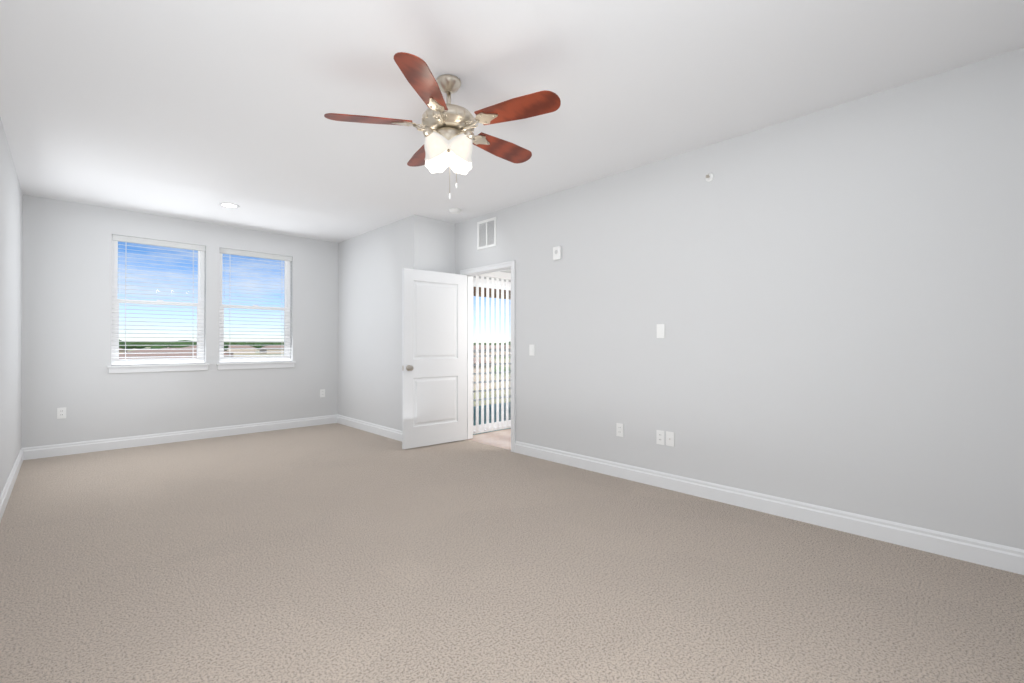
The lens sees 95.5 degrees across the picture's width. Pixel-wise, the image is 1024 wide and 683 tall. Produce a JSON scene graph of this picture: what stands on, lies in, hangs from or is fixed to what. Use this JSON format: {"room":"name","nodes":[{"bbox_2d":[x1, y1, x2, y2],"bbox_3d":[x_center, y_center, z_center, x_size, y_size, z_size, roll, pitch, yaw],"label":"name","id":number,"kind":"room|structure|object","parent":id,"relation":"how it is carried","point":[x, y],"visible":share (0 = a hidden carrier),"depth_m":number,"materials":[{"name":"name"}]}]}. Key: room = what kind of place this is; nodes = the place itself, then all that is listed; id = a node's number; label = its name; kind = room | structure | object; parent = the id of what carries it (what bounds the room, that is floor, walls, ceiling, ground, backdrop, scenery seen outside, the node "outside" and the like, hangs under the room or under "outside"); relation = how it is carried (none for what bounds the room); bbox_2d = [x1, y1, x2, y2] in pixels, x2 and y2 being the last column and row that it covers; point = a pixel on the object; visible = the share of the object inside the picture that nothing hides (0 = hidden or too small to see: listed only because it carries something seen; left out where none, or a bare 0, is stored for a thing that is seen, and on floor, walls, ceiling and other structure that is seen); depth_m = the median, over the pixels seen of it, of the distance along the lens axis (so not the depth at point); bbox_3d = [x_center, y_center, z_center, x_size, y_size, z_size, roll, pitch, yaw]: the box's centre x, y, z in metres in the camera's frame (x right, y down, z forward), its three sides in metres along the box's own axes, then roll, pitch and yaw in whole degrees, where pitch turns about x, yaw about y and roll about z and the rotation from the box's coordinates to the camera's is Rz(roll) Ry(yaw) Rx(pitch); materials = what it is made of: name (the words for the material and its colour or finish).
{"room":"empty bedroom","nodes":[
{"label":"empty bedroom","id":0,"kind":"room"},
{"bbox_2d":[0,117,22,495],"bbox_3d":[-2.472,-0.163,2.022,0.120,2.710,7.780,0,0,-44],"label":"wall","id":1,"kind":"structure","parent":0,"point":[11,217],"depth_m":3.72,"materials":[{"name":"grey paint"}]},
{"bbox_2d":[0,447,27,521],"bbox_3d":[-2.402,1.130,2.040,0.016,0.125,7.480,0,0,-44],"label":"baseboard","id":2,"kind":"structure","parent":1,"relation":"attached to","point":[23,454],"depth_m":3.78,"materials":[{"name":"white wood"}]},
{"bbox_2d":[21,195,337,447],"bbox_3d":[-3.873,-0.139,5.944,3.285,2.710,0.180,0,0,-44],"label":"wall","id":3,"kind":"structure","parent":0,"point":[66,294],"depth_m":5.33,"materials":[{"name":"grey paint"}]},
{"bbox_2d":[57,407,65,418],"bbox_3d":[-4.781,0.760,4.938,0.070,0.115,0.009,0,0,-44],"label":"electrical outlet plate","id":4,"kind":"object","parent":3,"relation":"attached to","point":[61,412],"depth_m":4.93,"materials":[{"name":"white plastic"}]},
{"bbox_2d":[111,241,203,364],"bbox_3d":[-4.261,-0.466,5.627,0.900,1.480,0.073,0,0,-44],"label":"window unit","id":5,"kind":"structure","parent":3,"relation":"in","point":[115,319],"depth_m":5.54,"materials":[{"name":"white plastic"}]},
{"bbox_2d":[111,235,204,364],"bbox_3d":[-4.199,-0.469,5.562,0.888,1.470,0.068,0,0,-44],"label":"window blinds","id":6,"kind":"object","parent":5,"relation":"attached to","point":[120,238],"visible":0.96,"depth_m":5.53,"materials":[{"name":"white plastic"}]},
{"bbox_2d":[107,363,208,372],"bbox_3d":[-4.196,0.316,5.554,0.970,0.085,0.132,0,0,-44],"label":"window sill","id":7,"kind":"structure","parent":3,"relation":"attached to","point":[153,368],"depth_m":5.49,"materials":[{"name":"white wood"}]},
{"bbox_2d":[28,415,335,459],"bbox_3d":[-3.795,1.153,5.875,3.255,0.125,0.016,0,0,-44],"label":"baseboard","id":8,"kind":"structure","parent":3,"relation":"attached to","point":[36,452],"depth_m":5.56,"materials":[{"name":"white wood"}]},
{"bbox_2d":[219,253,289,362],"bbox_3d":[-3.508,-0.461,6.349,0.892,1.480,0.073,0,0,-44],"label":"window unit","id":9,"kind":"structure","parent":3,"relation":"in","point":[286,307],"depth_m":6.43,"materials":[{"name":"white plastic"}]},
{"bbox_2d":[219,248,291,361],"bbox_3d":[-3.445,-0.465,6.284,0.880,1.470,0.068,0,0,-44],"label":"window blinds","id":10,"kind":"object","parent":9,"relation":"attached to","point":[230,252],"visible":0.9,"depth_m":6.25,"materials":[{"name":"white plastic"}]},
{"bbox_2d":[216,361,295,369],"bbox_3d":[-3.442,0.321,6.277,0.962,0.085,0.132,0,0,-44],"label":"window sill","id":11,"kind":"structure","parent":3,"relation":"attached to","point":[252,365],"depth_m":6.21,"materials":[{"name":"white wood"}]},
{"bbox_2d":[320,389,324,396],"bbox_3d":[-2.789,0.762,6.848,0.070,0.115,0.009,0,0,-44],"label":"electrical outlet plate","id":12,"kind":"object","parent":3,"relation":"attached to","point":[322,391],"depth_m":6.84,"materials":[{"name":"white plastic"}]},
{"bbox_2d":[338,217,408,430],"bbox_3d":[-1.949,-0.136,6.396,0.120,2.710,2.190,0,0,-44],"label":"wall","id":13,"kind":"structure","parent":0,"point":[372,264],"depth_m":6.22,"materials":[{"name":"grey paint"}]},
{"bbox_2d":[336,414,401,441],"bbox_3d":[-1.875,1.155,6.213,0.016,0.125,2.106,0,0,-44],"label":"baseboard","id":14,"kind":"structure","parent":13,"relation":"attached to","point":[395,434],"depth_m":6.22,"materials":[{"name":"white wood"}]},
{"bbox_2d":[409,215,510,281],"bbox_3d":[0.482,-0.132,7.127,4.640,2.710,0.120,0,0,-44],"label":"wall","id":15,"kind":"structure","parent":0,"point":[431,244],"depth_m":5.66,"materials":[{"name":"grey paint"}]},
{"bbox_2d":[473,272,510,433],"bbox_3d":[0.164,0.128,6.634,1.980,2.135,0.070,0,0,-44],"label":"vertical blind slats","id":16,"kind":"object","parent":15,"relation":"attached to","point":[502,276],"visible":0.44,"depth_m":6.21,"materials":[{"name":"white plastic"}]},
{"bbox_2d":[474,287,510,298],"bbox_3d":[-0.977,-1.182,8.741,4.520,0.590,0.160,0,0,-44],"label":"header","id":17,"kind":"object","parent":15,"relation":"attached to","point":[490,293],"depth_m":9.16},
{"bbox_2d":[474,278,510,433],"bbox_3d":[0.067,0.193,6.734,1.820,2.064,0.070,0,0,-44],"label":"slider","id":18,"kind":"object","parent":15,"relation":"attached to","point":[495,354],"depth_m":6.45,"materials":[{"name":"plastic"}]},
{"bbox_2d":[468,428,510,449],"bbox_3d":[2.602,1.265,5.363,4.010,0.096,5.350,0,0,-44],"label":"floor","id":19,"kind":"structure","parent":0,"point":[500,438],"depth_m":5.85,"materials":[{"name":"brown wood"}]},
{"bbox_2d":[0,423,1023,682],"bbox_3d":[-0.995,1.251,3.389,3.915,0.100,7.480,0,0,-44],"label":"floor","id":20,"kind":"structure","parent":0,"point":[332,553],"depth_m":2.32,"materials":[{"name":"beige carpet"}]},
{"bbox_2d":[0,0,1023,242],"bbox_3d":[0.431,-1.561,4.815,8.165,0.120,7.780,0,0,-44],"label":"ceiling","id":21,"kind":"structure","parent":0,"point":[197,110],"depth_m":2.74,"materials":[{"name":"white paint"}]},
{"bbox_2d":[219,203,239,207],"bbox_3d":[-3.111,-1.496,5.117,0.196,0.009,0.196,0,0,-44],"label":"recessed light","id":22,"kind":"object","parent":21,"relation":"in","point":[228,205],"visible":1,"depth_m":5.12,"materials":[{"name":"white plastic"}]},
{"bbox_2d":[324,52,560,198],"bbox_3d":[-0.335,-1.161,2.743,1.266,0.704,1.310,0,0,-44],"label":"ceiling fan","id":23,"kind":"object","parent":21,"relation":"hanging from","point":[451,139],"visible":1,"depth_m":2.58,"materials":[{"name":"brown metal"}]},
{"bbox_2d":[449,208,460,213],"bbox_3d":[-0.646,-1.478,5.278,0.136,0.038,0.136,0,0,-44],"label":"smoke detector","id":24,"kind":"object","parent":21,"relation":"attached to","point":[455,210],"visible":1,"depth_m":5.24,"materials":[{"name":"white plastic"}]},
{"bbox_2d":[455,47,1023,549],"bbox_3d":[1.173,-0.151,4.001,0.120,2.710,5.350,0,0,-44],"label":"wall","id":25,"kind":"structure","parent":0,"point":[831,299],"depth_m":3.07,"materials":[{"name":"grey paint"}]},
{"bbox_2d":[402,268,465,448],"bbox_3d":[-0.910,0.192,5.479,0.846,2.019,0.171,0,0,-44],"label":"door","id":26,"kind":"structure","parent":25,"relation":"in","point":[433,358],"depth_m":5.42,"materials":[{"name":"white painted wood"},{"name":"nickel"}]},
{"bbox_2d":[477,217,495,249],"bbox_3d":[-0.297,-1.262,5.445,0.013,0.330,0.330,0,0,-44],"label":"air vent","id":27,"kind":"object","parent":25,"relation":"in","point":[486,233],"visible":1,"depth_m":5.44,"materials":[{"name":"white plastic"}]},
{"bbox_2d":[460,261,514,451],"bbox_3d":[-0.252,0.165,5.484,0.166,2.098,0.966,0,0,-44],"label":"door frame","id":28,"kind":"structure","parent":25,"relation":"attached to","point":[487,269],"depth_m":5.76,"materials":[{"name":"white wood"}]},
{"bbox_2d":[529,345,534,355],"bbox_3d":[0.209,0.090,4.910,0.011,0.115,0.070,0,0,-44],"label":"switch plate","id":29,"kind":"object","parent":25,"relation":"attached to","point":[531,347],"depth_m":4.90,"materials":[{"name":"white plastic"}]},
{"bbox_2d":[553,246,560,259],"bbox_3d":[0.451,-0.882,4.650,0.030,0.130,0.090,0,0,-44],"label":"door chime","id":30,"kind":"object","parent":25,"relation":"attached to","point":[557,253],"visible":1,"depth_m":4.63,"materials":[{"name":"white plastic"}]},
{"bbox_2d":[616,423,623,436],"bbox_3d":[0.957,0.785,4.128,0.009,0.115,0.070,0,0,-44],"label":"electrical outlet plate","id":31,"kind":"object","parent":25,"relation":"attached to","point":[619,427],"depth_m":4.12,"materials":[{"name":"white plastic"}]},
{"bbox_2d":[656,430,663,444],"bbox_3d":[1.227,0.793,3.846,0.009,0.115,0.070,0,0,-44],"label":"electrical outlet plate","id":32,"kind":"object","parent":25,"relation":"attached to","point":[660,434],"depth_m":3.85,"materials":[{"name":"white plastic"}]},
{"bbox_2d":[657,324,664,337],"bbox_3d":[1.229,-0.087,3.847,0.011,0.115,0.070,0,0,-44],"label":"switch plate","id":33,"kind":"object","parent":25,"relation":"attached to","point":[660,330],"depth_m":3.84,"materials":[{"name":"white plastic"}]},
{"bbox_2d":[664,431,673,446],"bbox_3d":[1.285,0.793,3.783,0.012,0.115,0.070,0,0,-44],"label":"electrical outlet plate","id":34,"kind":"object","parent":25,"relation":"attached to","point":[669,435],"depth_m":3.79,"materials":[{"name":"white plastic"}]},
{"bbox_2d":[705,173,713,181],"bbox_3d":[1.501,-1.258,3.553,0.036,0.064,0.064,0,0,-44],"label":"sprinkler","id":35,"kind":"object","parent":25,"relation":"attached to","point":[709,177],"visible":0.98,"depth_m":3.55,"materials":[{"name":"white plastic"}]},
{"bbox_2d":[515,441,1023,574],"bbox_3d":[1.505,1.139,3.549,0.016,0.125,4.250,0,0,-44],"label":"baseboard","id":36,"kind":"structure","parent":25,"relation":"attached to","point":[998,556],"depth_m":3.05,"materials":[{"name":"white wood"}]},
{"label":"outside","id":37,"kind":"structure","parent":0,"visible":0},
{"bbox_2d":[128,347,510,405],"bbox_3d":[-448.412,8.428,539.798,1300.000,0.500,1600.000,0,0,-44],"label":"ground","id":38,"kind":"structure","parent":37,"point":[258,351],"depth_m":77.84,"materials":[{"name":"green plant"}]},
{"bbox_2d":[119,340,510,388],"bbox_3d":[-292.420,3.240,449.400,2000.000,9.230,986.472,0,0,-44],"label":"houses","id":39,"kind":"structure","parent":38,"relation":"on","point":[187,348],"depth_m":217.58},
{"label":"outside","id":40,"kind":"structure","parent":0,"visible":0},
{"bbox_2d":[473,402,510,434],"bbox_3d":[-0.274,1.314,7.994,4.520,0.110,2.190,0,0,-44],"label":"floor","id":41,"kind":"structure","parent":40,"point":[490,415],"depth_m":8.02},
{"bbox_2d":[474,349,510,400],"bbox_3d":[-0.977,0.708,8.730,4.520,1.110,0.060,0,0,-44],"label":"balcony railing","id":42,"kind":"object","parent":41,"relation":"on","point":[490,372],"depth_m":9.23,"materials":[{"name":"white"}]}
]}

